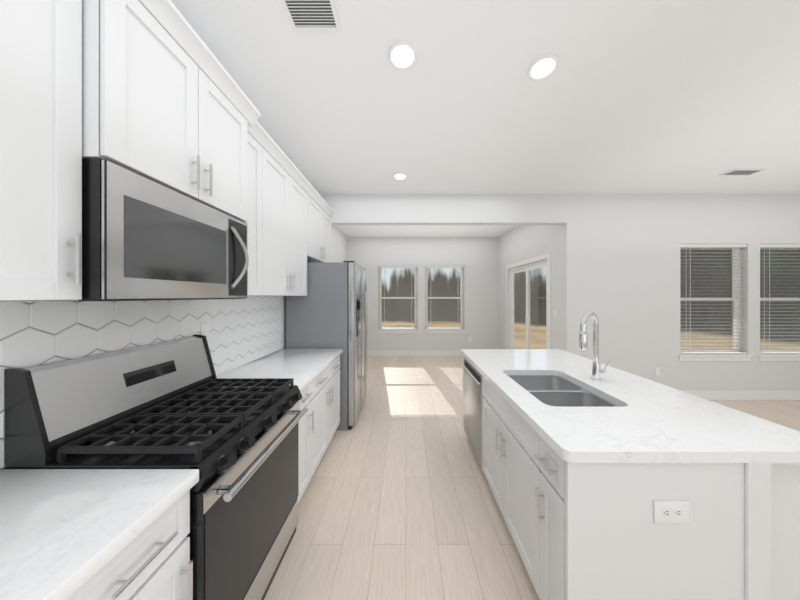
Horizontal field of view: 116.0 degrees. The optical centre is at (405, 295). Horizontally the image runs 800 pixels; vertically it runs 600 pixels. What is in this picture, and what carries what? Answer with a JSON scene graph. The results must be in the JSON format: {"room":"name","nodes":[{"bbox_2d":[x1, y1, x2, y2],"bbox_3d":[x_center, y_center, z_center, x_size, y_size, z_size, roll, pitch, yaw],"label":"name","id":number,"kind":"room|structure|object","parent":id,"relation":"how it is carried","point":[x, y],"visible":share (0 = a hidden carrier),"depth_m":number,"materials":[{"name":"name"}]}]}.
{"room":"kitchen","nodes":[
{"label":"kitchen","id":0,"kind":"room"},
{"bbox_2d":[0,194,799,468],"bbox_3d":[2.765,0.015,1.800,8.730,2.950,9.060,0,0,0],"label":"wall","id":1,"kind":"structure","parent":0,"point":[615,263],"depth_m":3.58,"materials":[{"name":"white paint"}]},
{"bbox_2d":[0,0,83,301],"bbox_3d":[-1.212,-0.595,0.603,0.273,1.220,0.461,0,0,0],"label":"upper cabinet","id":2,"kind":"object","parent":1,"relation":"attached to","point":[42,41],"depth_m":0.74,"materials":[{"name":"white wood"}]},
{"bbox_2d":[84,0,251,223],"bbox_3d":[-1.179,-0.837,1.218,0.338,0.736,0.762,0,0,0],"label":"upper cabinet","id":3,"kind":"object","parent":1,"relation":"attached to","point":[150,90],"depth_m":1.05,"materials":[{"name":"white wood"}]},
{"bbox_2d":[78,159,248,300],"bbox_3d":[-1.153,-0.222,1.218,0.389,0.481,0.756,0,0,0],"label":"microwave","id":4,"kind":"object","parent":3,"relation":"attached to","point":[144,238],"visible":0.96,"depth_m":0.99,"materials":[{"name":"silver metal"}]},
{"bbox_2d":[201,322,209,339],"bbox_3d":[-1.345,0.240,1.678,0.008,0.120,0.075,0,0,0],"label":"outlet","id":5,"kind":"object","parent":1,"relation":"attached to","point":[205,329],"depth_m":1.68,"materials":[{"name":"white plastic"}]},
{"bbox_2d":[247,120,271,295],"bbox_3d":[-1.212,-0.603,1.769,0.273,1.204,0.333,0,0,0],"label":"upper cabinet","id":6,"kind":"object","parent":1,"relation":"attached to","point":[259,233],"depth_m":1.85,"materials":[{"name":"white wood"}]},
{"bbox_2d":[272,144,311,295],"bbox_3d":[-1.212,-0.603,2.300,0.273,1.204,0.983,0,0,0],"label":"upper cabinet","id":7,"kind":"object","parent":1,"relation":"attached to","point":[291,194],"depth_m":2.31,"materials":[{"name":"white wood"}]},
{"bbox_2d":[312,192,331,261],"bbox_3d":[-1.212,-0.823,3.173,0.273,0.764,0.895,0,0,0],"label":"upper cabinet","id":8,"kind":"object","parent":1,"relation":"attached to","point":[321,214],"depth_m":3.14,"materials":[{"name":"white wood"}]},
{"bbox_2d":[368,351,462,355],"bbox_3d":[0.415,1.423,6.192,3.770,0.135,0.016,0,0,0],"label":"baseboard","id":9,"kind":"structure","parent":1,"relation":"attached to","point":[370,353],"depth_m":6.18,"materials":[{"name":"white wood"}]},
{"bbox_2d":[655,367,659,375],"bbox_3d":[3.598,1.080,3.577,0.075,0.120,0.006,0,0,0],"label":"outlet","id":10,"kind":"object","parent":1,"relation":"attached to","point":[657,369],"depth_m":3.57,"materials":[{"name":"white plastic"}]},
{"bbox_2d":[683,391,799,399],"bbox_3d":[4.630,1.423,3.572,4.660,0.135,0.016,0,0,0],"label":"baseboard","id":11,"kind":"structure","parent":1,"relation":"attached to","point":[751,395],"depth_m":3.56,"materials":[{"name":"white wood"}]},
{"bbox_2d":[171,0,799,236],"bbox_3d":[2.765,-1.490,1.800,8.730,0.060,9.060,0,0,0],"label":"ceiling","id":12,"kind":"structure","parent":0,"point":[662,96],"depth_m":1.81,"materials":[{"name":"white paint"}]},
{"bbox_2d":[280,0,340,31],"bbox_3d":[-0.484,-1.454,1.285,0.260,0.012,0.170,0,0,0],"label":"air vent","id":13,"kind":"object","parent":12,"relation":"in","point":[312,15],"depth_m":1.30,"materials":[{"name":"white metal"}]},
{"bbox_2d":[393,172,407,179],"bbox_3d":[-0.069,-1.456,3.040,0.167,0.017,0.167,0,0,-45],"label":"recessed light","id":14,"kind":"object","parent":12,"relation":"in","point":[398,176],"depth_m":3.05,"materials":[{"name":"white plastic"}]},
{"bbox_2d":[388,40,417,69],"bbox_3d":[-0.020,-1.456,1.515,0.167,0.017,0.167,0,0,-45],"label":"recessed light","id":15,"kind":"object","parent":12,"relation":"in","point":[402,54],"depth_m":1.51,"materials":[{"name":"white plastic"}]},
{"bbox_2d":[320,194,566,224],"bbox_3d":[0.415,-1.255,3.645,3.770,0.410,0.130,0,0,0],"label":"header beam","id":16,"kind":"structure","parent":12,"relation":"attached to","point":[449,209],"depth_m":3.58,"materials":[{"name":"white paint"}]},
{"bbox_2d":[527,54,558,80],"bbox_3d":[0.874,-1.456,1.594,0.167,0.017,0.167,0,0,15],"label":"recessed light","id":17,"kind":"object","parent":12,"relation":"in","point":[543,66],"depth_m":1.59,"materials":[{"name":"white plastic"}]},
{"bbox_2d":[718,168,766,175],"bbox_3d":[3.950,-1.454,2.940,0.360,0.012,0.160,0,0,0],"label":"air vent","id":18,"kind":"object","parent":12,"relation":"in","point":[737,171],"depth_m":2.92,"materials":[{"name":"white metal"}]},
{"bbox_2d":[264,356,799,599],"bbox_3d":[2.765,1.520,1.800,8.730,0.060,9.060,0,0,0],"label":"floor","id":19,"kind":"structure","parent":0,"point":[397,501],"depth_m":1.76,"materials":[{"name":"beige wood"}]},
{"bbox_2d":[72,576,99,599],"bbox_3d":[-1.035,1.054,0.129,0.642,0.872,0.861,0,0,0],"label":"base cabinet","id":20,"kind":"object","parent":19,"relation":"on","point":[92,592],"depth_m":0.57,"materials":[{"name":"white wood"}]},
{"bbox_2d":[100,492,192,599],"bbox_3d":[-1.035,1.054,0.637,0.642,0.872,0.392,0,0,0],"label":"base cabinet","id":21,"kind":"object","parent":19,"relation":"on","point":[159,566],"depth_m":0.72,"materials":[{"name":"white wood"}]},
{"bbox_2d":[0,469,198,599],"bbox_3d":[-1.022,0.597,0.107,0.669,0.042,1.452,0,0,0],"label":"countertop","id":22,"kind":"structure","parent":21,"relation":"on","point":[60,529],"depth_m":0.65,"materials":[{"name":"white stone"}]},
{"bbox_2d":[4,334,307,599],"bbox_3d":[-0.979,0.868,1.218,0.734,1.245,0.760,0,0,0],"label":"range","id":23,"kind":"object","parent":19,"relation":"on","point":[175,404],"visible":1,"depth_m":1.02,"materials":[{"name":"black metal"}]},
{"bbox_2d":[297,380,315,502],"bbox_3d":[-1.035,1.054,1.768,0.642,0.872,0.332,0,0,0],"label":"base cabinet","id":24,"kind":"object","parent":19,"relation":"on","point":[307,424],"depth_m":1.82,"materials":[{"name":"white wood"}]},
{"bbox_2d":[286,261,367,430],"bbox_3d":[-0.912,0.548,3.188,0.836,1.884,0.847,0,0,0],"label":"fridge","id":25,"kind":"object","parent":19,"relation":"on","point":[329,310],"visible":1,"depth_m":2.77,"materials":[{"name":"grey metal"}]},
{"bbox_2d":[316,356,339,467],"bbox_3d":[-1.035,1.054,2.270,0.642,0.872,0.909,0,0,0],"label":"base cabinet","id":26,"kind":"object","parent":19,"relation":"on","point":[328,382],"depth_m":2.26,"materials":[{"name":"white wood"}]},
{"bbox_2d":[216,348,342,391],"bbox_3d":[-1.022,0.597,2.170,0.669,0.042,1.134,0,0,0],"label":"countertop","id":27,"kind":"structure","parent":26,"relation":"on","point":[302,365],"depth_m":2.07,"materials":[{"name":"white stone"}]},
{"bbox_2d":[463,355,799,599],"bbox_3d":[1.107,1.054,1.801,1.075,0.873,1.757,0,0,0],"label":"kitchen island","id":28,"kind":"object","parent":19,"relation":"on","point":[606,482],"depth_m":0.93,"materials":[{"name":"white wood"}]},
{"bbox_2d":[461,349,799,458],"bbox_3d":[1.130,0.596,1.812,1.080,0.042,1.778,0,0,0],"label":"island countertop","id":29,"kind":"structure","parent":28,"relation":"on","point":[652,420],"depth_m":1.15,"materials":[{"name":"white stone"}]},
{"bbox_2d":[505,371,620,406],"bbox_3d":[0.960,0.718,1.622,0.510,0.225,0.705,0,0,0],"label":"sink","id":30,"kind":"object","parent":29,"relation":"in","point":[553,390],"depth_m":1.63,"materials":[{"name":"silver metal"}]},
{"bbox_2d":[569,311,612,378],"bbox_3d":[1.253,0.339,1.693,0.219,0.473,0.141,0,0,0],"label":"faucet","id":31,"kind":"object","parent":29,"relation":"on","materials":[{"name":"silver metal"}]}
]}

